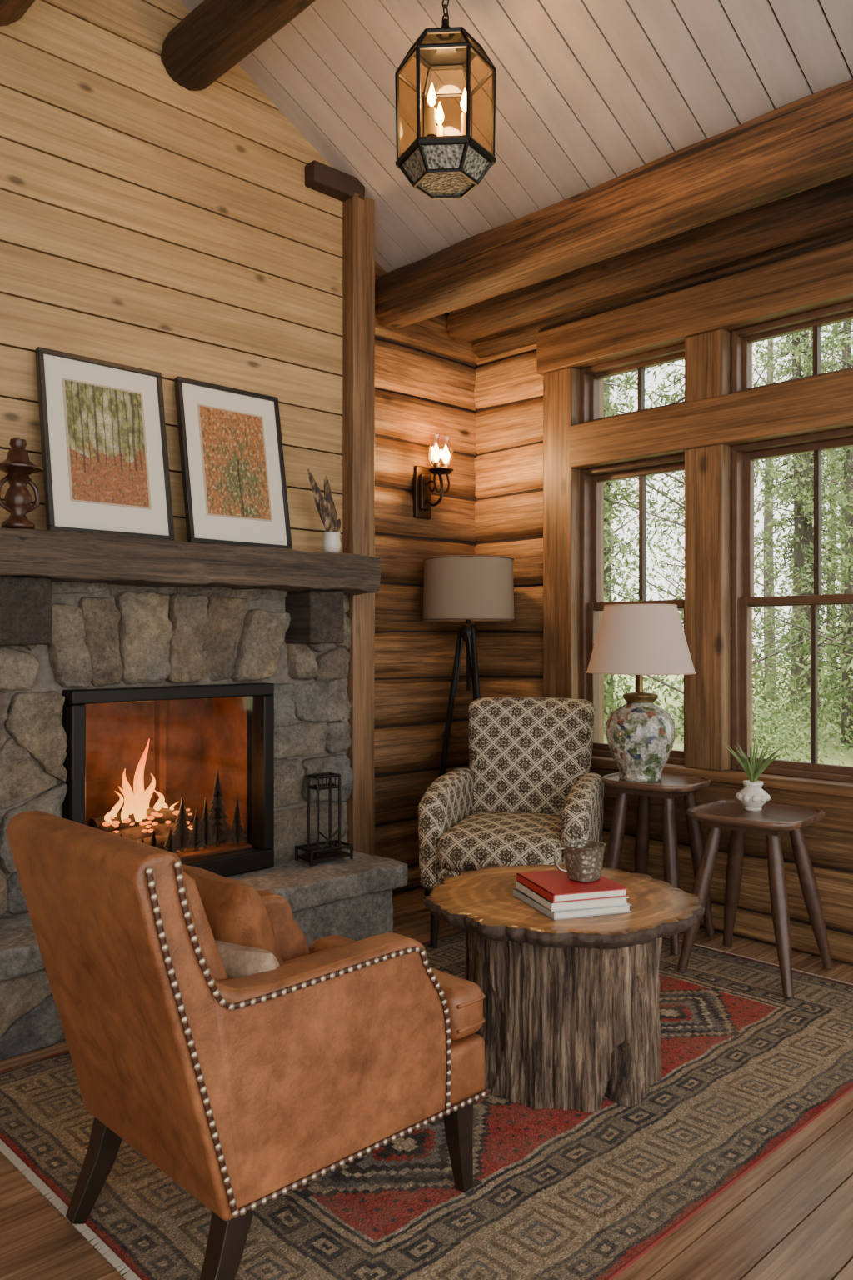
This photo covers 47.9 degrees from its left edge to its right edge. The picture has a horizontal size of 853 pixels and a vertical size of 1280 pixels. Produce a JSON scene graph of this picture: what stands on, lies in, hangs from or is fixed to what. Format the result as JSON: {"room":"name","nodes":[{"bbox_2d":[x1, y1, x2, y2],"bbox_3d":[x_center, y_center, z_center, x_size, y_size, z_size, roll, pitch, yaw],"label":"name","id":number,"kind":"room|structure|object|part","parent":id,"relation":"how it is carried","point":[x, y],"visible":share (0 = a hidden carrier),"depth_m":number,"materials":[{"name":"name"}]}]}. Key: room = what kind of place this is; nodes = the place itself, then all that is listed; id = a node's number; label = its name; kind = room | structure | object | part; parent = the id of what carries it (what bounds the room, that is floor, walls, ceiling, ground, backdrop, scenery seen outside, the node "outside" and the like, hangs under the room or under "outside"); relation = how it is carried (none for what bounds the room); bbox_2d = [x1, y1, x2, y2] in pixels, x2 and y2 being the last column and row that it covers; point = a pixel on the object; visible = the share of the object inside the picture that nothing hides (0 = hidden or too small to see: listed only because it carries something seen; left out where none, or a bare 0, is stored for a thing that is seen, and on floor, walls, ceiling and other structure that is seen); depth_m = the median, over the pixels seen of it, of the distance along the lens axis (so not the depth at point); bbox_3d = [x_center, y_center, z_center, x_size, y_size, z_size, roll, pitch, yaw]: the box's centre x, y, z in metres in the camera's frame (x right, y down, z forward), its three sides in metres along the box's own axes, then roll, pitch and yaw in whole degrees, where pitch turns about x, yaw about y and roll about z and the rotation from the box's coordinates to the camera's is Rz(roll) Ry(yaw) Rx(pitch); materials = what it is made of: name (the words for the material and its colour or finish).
{"room":"cabin living room","nodes":[
{"label":"cabin living room","id":0,"kind":"room"},
{"bbox_2d":[0,0,342,554],"bbox_3d":[-2.067,-0.870,2.897,4.250,4.240,0.500,0,0,-44],"label":"wall","id":1,"kind":"structure","parent":0,"point":[148,221],"depth_m":3.58,"materials":[{"name":"brown wood"}]},
{"bbox_2d":[0,0,35,26],"bbox_3d":[0.446,-2.120,1.209,0.216,0.214,5.420,0,0,-44],"label":"ceiling beam","id":2,"kind":"structure","parent":1,"relation":"attached to","point":[11,11],"depth_m":3.09,"materials":[{"name":"brown wood"}]},
{"bbox_2d":[160,0,315,90],"bbox_3d":[0.961,-2.202,1.706,0.227,0.222,5.420,0,0,-44],"label":"ceiling beam","id":3,"kind":"structure","parent":1,"relation":"attached to","point":[216,36],"depth_m":3.39,"materials":[{"name":"brown wood"}]},
{"bbox_2d":[304,159,364,202],"bbox_3d":[-0.402,-1.961,4.129,0.281,0.093,0.103,0,0,-44],"label":"trim","id":4,"kind":"structure","parent":1,"relation":"attached to","point":[320,177],"depth_m":4.08,"materials":[{"name":"brown wood"}]},
{"bbox_2d":[374,260,477,894],"bbox_3d":[-0.101,-0.360,4.920,1.210,3.220,0.301,0,0,-44],"label":"wall","id":5,"kind":"structure","parent":0,"point":[425,379],"depth_m":4.78,"materials":[{"name":"brown wood"}]},
{"bbox_2d":[340,194,374,855],"bbox_3d":[-0.386,-0.345,4.304,0.129,3.191,0.333,0,0,-44],"label":"wooden post","id":6,"kind":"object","parent":5,"relation":"attached to","point":[358,238],"depth_m":4.18,"materials":[{"name":"brown wood"}]},
{"bbox_2d":[412,442,454,519],"bbox_3d":[0.041,-0.800,4.723,0.150,0.390,0.212,0,0,-44],"label":"wall sconce","id":7,"kind":"object","parent":5,"relation":"attached to","point":[422,481],"visible":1,"depth_m":4.74,"materials":[{"name":"brown metal"}]},
{"bbox_2d":[0,886,852,1279],"bbox_3d":[0.305,1.300,1.268,5.600,0.100,5.800,0,0,-44],"label":"floor","id":8,"kind":"structure","parent":0,"point":[790,1217],"depth_m":2.08,"materials":[{"name":"brown wood"}]},
{"bbox_2d":[0,525,409,1061],"bbox_3d":[-0.989,0.452,3.589,1.780,1.618,0.822,0,0,-44],"label":"stone fireplace","id":9,"kind":"object","parent":8,"relation":"on","point":[182,698],"visible":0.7,"depth_m":3.67,"materials":[{"name":"grey stone"}]},
{"bbox_2d":[0,438,43,529],"bbox_3d":[-1.313,-0.501,3.083,0.150,0.296,0.150,0,0,-44],"label":"lantern","id":10,"kind":"object","parent":9,"relation":"on","point":[17,466],"visible":0.98,"depth_m":3.06,"materials":[{"name":"brown metal"}]},
{"bbox_2d":[35,346,174,539],"bbox_3d":[-1.115,-0.670,3.350,0.455,0.631,0.126,0,0,-44],"label":"framed picture","id":11,"kind":"object","parent":9,"relation":"on","point":[105,455],"visible":1,"depth_m":3.33,"materials":[{"name":"black"}]},
{"bbox_2d":[61,377,151,509],"bbox_3d":[-1.113,-0.680,3.348,0.296,0.429,0.070,0,0,-44],"label":"print","id":12,"kind":"object","parent":11,"relation":"attached to","point":[107,445],"depth_m":3.34,"materials":[{"name":"multicoloured"}]},
{"bbox_3d":[-0.945,0.538,3.574,0.825,0.733,0.125,0,0,-44],"label":"insert frame","id":13,"kind":"part","parent":9,"relation":"part of","materials":[{"name":"black metal"}]},
{"bbox_2d":[174,375,292,549],"bbox_3d":[-0.741,-0.670,3.711,0.455,0.631,0.126,0,0,-44],"label":"framed picture","id":14,"kind":"object","parent":9,"relation":"on","point":[234,484],"visible":1,"depth_m":3.69,"materials":[{"name":"black"}]},
{"bbox_2d":[196,403,272,521],"bbox_3d":[-0.739,-0.680,3.709,0.296,0.429,0.070,0,0,-44],"label":"print","id":15,"kind":"object","parent":14,"relation":"attached to","point":[234,465],"depth_m":3.70,"materials":[{"name":"orange paper"}]},
{"bbox_2d":[295,772,353,866],"bbox_3d":[-0.419,0.725,3.925,0.202,0.350,0.132,0,0,-38],"label":"lantern stand","id":16,"kind":"object","parent":9,"relation":"on","point":[317,854],"visible":1,"depth_m":3.92,"materials":[{"name":"black metal"}]},
{"bbox_2d":[307,469,340,554],"bbox_3d":[-0.423,-0.523,3.943,0.161,0.340,0.080,0,0,-44],"label":"potted plant","id":17,"kind":"object","parent":9,"relation":"on","point":[326,508],"visible":0.98,"depth_m":3.94,"materials":[{"name":"brown plant"}]},
{"bbox_2d":[321,531,340,554],"bbox_3d":[-0.394,-0.399,3.971,0.080,0.092,0.080,0,0,-44],"label":"plant pot","id":18,"kind":"object","parent":17,"relation":"attached to","point":[331,543],"depth_m":3.94,"materials":[{"name":"grey ceramic"}]},
{"bbox_2d":[0,930,852,1279],"bbox_3d":[0.214,1.246,2.945,2.645,0.008,1.748,0,0,-44],"label":"area rug","id":19,"kind":"object","parent":8,"relation":"on","point":[556,1194],"visible":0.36,"depth_m":2.27,"materials":[{"name":"fabric"}]},
{"bbox_2d":[5,810,490,1279],"bbox_3d":[-0.360,0.802,2.078,0.872,0.890,0.598,0,0,-44],"label":"leather armchair","id":20,"kind":"object","parent":19,"relation":"on","point":[248,1062],"visible":1,"depth_m":1.82,"materials":[{"name":"brown leather"}]},
{"bbox_2d":[182,864,284,965],"bbox_3d":[-0.432,0.650,2.057,0.177,0.323,0.340,0,0,-44],"label":"leather pillow","id":21,"kind":"object","parent":20,"relation":"on","point":[239,920],"depth_m":1.93,"materials":[{"name":"brown leather"}]},
{"bbox_2d":[215,940,279,979],"bbox_3d":[-0.360,0.705,1.918,0.200,0.212,0.131,0,0,29],"label":"lumbar pillow","id":22,"kind":"object","parent":20,"relation":"on","point":[242,959],"depth_m":1.86,"materials":[{"name":"fabric"}]},
{"bbox_3d":[-0.526,0.818,2.255,0.600,0.424,0.091,0,0,-44],"label":"arm","id":23,"kind":"part","parent":20,"relation":"part of","materials":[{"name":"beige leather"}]},
{"bbox_3d":[-0.189,0.818,1.906,0.600,0.424,0.091,0,0,-44],"label":"arm","id":24,"kind":"part","parent":20,"relation":"part of","materials":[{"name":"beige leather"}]},
{"bbox_2d":[283,935,483,1040],"bbox_3d":[-0.271,0.837,2.164,0.620,0.117,0.550,0,0,-44],"label":"seat cushion","id":25,"kind":"object","parent":20,"relation":"on","point":[425,1021],"depth_m":2.12,"materials":[{"name":"leather"}]},
{"bbox_3d":[-0.275,0.964,2.160,0.610,0.137,0.562,0,0,-44],"label":"seat rail","id":26,"kind":"part","parent":20,"relation":"part of","materials":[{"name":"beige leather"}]},
{"bbox_2d":[418,696,604,948],"bbox_3d":[0.379,0.751,4.065,0.692,0.977,0.846,0,0,17],"label":"patterned armchair","id":27,"kind":"object","parent":19,"relation":"on","point":[528,788],"visible":0.73,"depth_m":4.20,"materials":[{"name":"fabric"}]},
{"bbox_3d":[0.095,0.796,4.119,0.116,0.434,0.600,0,0,17],"label":"arm","id":28,"kind":"part","parent":27,"relation":"part of","materials":[{"name":"fabric"}]},
{"bbox_3d":[0.362,0.949,4.011,0.500,0.120,0.590,0,0,17],"label":"seat rail","id":29,"kind":"part","parent":27,"relation":"part of","materials":[{"name":"fabric"}]},
{"bbox_2d":[437,810,562,871],"bbox_3d":[0.351,0.837,3.975,0.492,0.205,0.657,0,0,17],"label":"seat cushion","id":30,"kind":"object","parent":27,"relation":"on","point":[467,840],"depth_m":3.74,"materials":[{"name":"fabric"}]},
{"bbox_3d":[0.645,0.796,3.950,0.116,0.434,0.600,0,0,17],"label":"arm","id":31,"kind":"part","parent":27,"relation":"part of","materials":[{"name":"fabric"}]},
{"bbox_2d":[423,864,705,1112],"bbox_3d":[0.393,0.991,2.799,0.784,0.498,0.791,0,0,-44],"label":"coffee table","id":32,"kind":"object","parent":19,"relation":"on","point":[572,1011],"visible":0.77,"depth_m":2.56,"materials":[{"name":"brown wood"}]},
{"bbox_2d":[513,869,631,920],"bbox_3d":[0.405,0.709,2.697,0.243,0.065,0.269,0,0,-18],"label":"book stack","id":33,"kind":"object","parent":32,"relation":"on","point":[552,892],"visible":0.91,"depth_m":2.60,"materials":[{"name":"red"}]},
{"bbox_2d":[516,869,628,903],"bbox_3d":[0.405,0.687,2.697,0.222,0.022,0.250,0,0,-18],"label":"book","id":34,"kind":"object","parent":33,"relation":"on","point":[552,886],"depth_m":2.62,"materials":[{"name":"red paper"}]},
{"bbox_2d":[515,880,629,911],"bbox_3d":[0.405,0.709,2.697,0.233,0.021,0.260,0,0,-18],"label":"book","id":35,"kind":"object","parent":33,"relation":"on","point":[613,901],"depth_m":2.59,"materials":[{"name":"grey paper"}]},
{"bbox_2d":[513,888,631,920],"bbox_3d":[0.405,0.731,2.697,0.243,0.021,0.269,0,0,-18],"label":"book","id":36,"kind":"object","parent":33,"relation":"on","point":[574,910],"depth_m":2.58,"materials":[{"name":"grey paper"}]},
{"bbox_2d":[554,839,606,882],"bbox_3d":[0.440,0.625,2.703,0.123,0.099,0.113,0,0,-44],"label":"mug","id":37,"kind":"object","parent":33,"relation":"on","point":[583,858],"visible":1,"depth_m":2.67,"materials":[{"name":"grey ceramic"}]},
{"bbox_3d":[0.379,0.620,2.702,0.042,0.074,0.008,0,0,-4],"label":"handle","id":38,"kind":"part","parent":37,"relation":"part of","materials":[{"name":"silver metal"}]},
{"bbox_2d":[602,771,714,954],"bbox_3d":[0.959,0.907,4.005,0.410,0.663,0.380,0,0,40],"label":"side table","id":39,"kind":"object","parent":19,"relation":"on","point":[672,786],"visible":0.65,"depth_m":3.97,"materials":[{"name":"brown wood"}]},
{"bbox_2d":[585,599,696,782],"bbox_3d":[0.894,0.206,4.008,0.451,0.752,0.451,0,0,-44],"label":"lamp","id":40,"kind":"object","parent":39,"relation":"on","point":[640,639],"visible":1,"depth_m":3.88,"materials":[{"name":"fabric"}]},
{"bbox_2d":[605,702,675,782],"bbox_3d":[0.894,0.420,4.008,0.284,0.325,0.284,0,0,-44],"label":"lamp base","id":41,"kind":"object","parent":40,"relation":"attached to","point":[641,736],"depth_m":3.91,"materials":[{"name":"ceramic"}]},
{"bbox_3d":[0.894,-0.004,4.008,0.451,0.283,0.451,0,0,-44],"label":"shade trim","id":42,"kind":"part","parent":40,"relation":"part of","materials":[{"name":"beige fabric"}]},
{"bbox_3d":[0.894,-0.003,4.008,0.444,0.283,0.444,0,0,-44],"label":"lamp shade","id":43,"kind":"part","parent":40,"relation":"part of","materials":[{"name":"beige fabric"}]},
{"bbox_2d":[676,799,833,997],"bbox_3d":[1.237,0.940,3.606,0.436,0.599,0.435,0,0,41],"label":"side table","id":44,"kind":"object","parent":19,"relation":"on","point":[774,820],"visible":0.94,"depth_m":3.58,"materials":[{"name":"brown wood"}]},
{"bbox_2d":[723,741,784,811],"bbox_3d":[1.258,0.520,3.657,0.150,0.255,0.243,0,0,-44],"label":"potted succulent","id":45,"kind":"object","parent":44,"relation":"on","point":[752,796],"visible":1,"depth_m":3.63,"materials":[{"name":"green plant"}]},
{"bbox_2d":[735,780,770,811],"bbox_3d":[1.245,0.594,3.656,0.128,0.108,0.123,0,0,-44],"label":"vase","id":46,"kind":"object","parent":45,"relation":"attached to","point":[752,796],"depth_m":3.62,"materials":[{"name":"beige ceramic"}]},
{"bbox_2d":[422,555,515,895],"bbox_3d":[0.206,0.428,4.696,0.458,1.647,0.458,0,0,-44],"label":"tripod floor lamp","id":47,"kind":"object","parent":8,"relation":"on","point":[468,588],"visible":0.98,"depth_m":4.53,"materials":[{"name":"beige fabric"}]},
{"bbox_3d":[0.206,-0.245,4.696,0.448,0.300,0.448,0,0,-44],"label":"lamp shade","id":48,"kind":"part","parent":47,"relation":"part of","materials":[{"name":"brown fabric"}]},
{"bbox_3d":[0.206,-0.245,4.696,0.458,0.301,0.458,0,0,-44],"label":"shade trim","id":49,"kind":"part","parent":47,"relation":"part of","materials":[{"name":"brown fabric"}]},
{"bbox_2d":[180,0,852,272],"bbox_3d":[0.313,-2.395,1.331,5.600,1.386,5.880,0,0,-44],"label":"ceiling","id":50,"kind":"structure","parent":0,"point":[590,93],"depth_m":3.47,"materials":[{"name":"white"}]},
{"bbox_2d":[395,0,496,199],"bbox_3d":[0.059,-1.869,2.998,0.280,0.901,0.317,0,0,34],"label":"pendant lantern","id":51,"kind":"object","parent":50,"relation":"hanging from","point":[438,166],"visible":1,"depth_m":2.96,"materials":[{"name":"black metal"}]},
{"bbox_2d":[375,79,852,328],"bbox_3d":[1.767,-1.622,2.603,0.281,0.273,5.590,0,0,-44],"label":"ceiling beam","id":52,"kind":"structure","parent":50,"relation":"attached to","point":[805,143],"depth_m":3.48,"materials":[{"name":"brown wood"}]},
{"bbox_2d":[473,225,852,358],"bbox_3d":[2.235,-1.549,3.062,0.151,0.150,5.600,0,0,-44],"label":"ceiling beam","id":53,"kind":"structure","parent":50,"relation":"attached to","point":[525,336],"depth_m":4.23,"materials":[{"name":"brown wood"}]},
{"bbox_2d":[447,173,852,343],"bbox_3d":[2.109,-1.614,2.940,0.190,0.187,5.600,0,0,-44],"label":"ceiling beam","id":54,"kind":"structure","parent":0,"point":[826,207],"depth_m":3.99,"materials":[{"name":"brown wood"}]},
{"bbox_2d":[474,344,852,964],"bbox_3d":[2.205,-0.274,3.214,0.262,3.051,5.960,0,0,-44],"label":"wall","id":55,"kind":"structure","parent":0,"point":[508,390],"depth_m":4.79,"materials":[{"name":"brown wood"}]},
{"bbox_2d":[580,343,684,764],"bbox_3d":[0.990,-0.378,4.445,0.120,1.855,0.600,0,0,-44],"label":"frame","id":56,"kind":"object","parent":55,"relation":"attached to","point":[591,479],"visible":0.38,"depth_m":4.61,"materials":[{"name":"brown wood"}]},
{"bbox_2d":[635,367,646,692],"bbox_3d":[0.994,-0.385,4.449,0.060,1.760,0.020,0,0,-44],"label":"muntins","id":57,"kind":"object","parent":55,"relation":"attached to","point":[641,371],"visible":0.55,"depth_m":4.45,"materials":[{"name":"brown wood"}]},
{"bbox_2d":[543,328,752,771],"bbox_3d":[1.629,-0.378,3.794,0.265,1.855,2.775,0,0,-44],"label":"trim","id":58,"kind":"structure","parent":55,"relation":"attached to","point":[707,355],"depth_m":4.11,"materials":[{"name":"brown wood"}]},
{"bbox_2d":[536,238,852,374],"bbox_3d":[1.651,-1.407,3.756,0.285,0.205,2.910,0,0,-44],"label":"trim","id":59,"kind":"structure","parent":55,"relation":"attached to","point":[822,277],"depth_m":4.04,"materials":[{"name":"brown wood"}]},
{"bbox_2d":[570,369,852,469],"bbox_3d":[1.684,-0.920,3.727,0.280,0.200,2.602,0,0,-44],"label":"trim","id":60,"kind":"structure","parent":55,"relation":"attached to","point":[824,402],"depth_m":4.00,"materials":[{"name":"brown wood"}]},
{"bbox_2d":[590,755,852,832],"bbox_3d":[1.655,0.640,3.753,0.285,0.180,2.900,0,0,-44],"label":"trim","id":61,"kind":"structure","parent":55,"relation":"attached to","point":[835,798],"depth_m":3.83,"materials":[{"name":"brown wood"}]},
{"bbox_2d":[731,300,852,783],"bbox_3d":[1.563,-0.378,3.852,0.120,1.855,0.670,0,0,-44],"label":"frame","id":62,"kind":"object","parent":55,"relation":"attached to","point":[743,456],"visible":0.78,"depth_m":4.04,"materials":[{"name":"brown wood"}]},
{"bbox_2d":[810,325,822,764],"bbox_3d":[1.567,-0.385,3.855,0.060,1.760,0.020,0,0,-44],"label":"muntins","id":63,"kind":"object","parent":55,"relation":"attached to","point":[816,329],"visible":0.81,"depth_m":3.85,"materials":[{"name":"brown wood"}]},
{"label":"outside","id":64,"kind":"structure","parent":0,"visible":0},
{"bbox_2d":[604,662,852,766],"bbox_3d":[16.181,1.800,36.479,66.040,0.100,110.000,0,0,-44],"label":"ground","id":65,"kind":"structure","parent":64,"point":[835,759],"depth_m":19.46,"materials":[{"name":"green plant"}]},
{"bbox_2d":[604,320,852,764],"bbox_3d":[6.160,-5.486,20.232,35.608,17.007,24.864,0,0,43],"label":"forest","id":66,"kind":"object","parent":65,"relation":"on","point":[839,644],"visible":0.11,"depth_m":16.27,"materials":[{"name":"green plant"}]}
]}

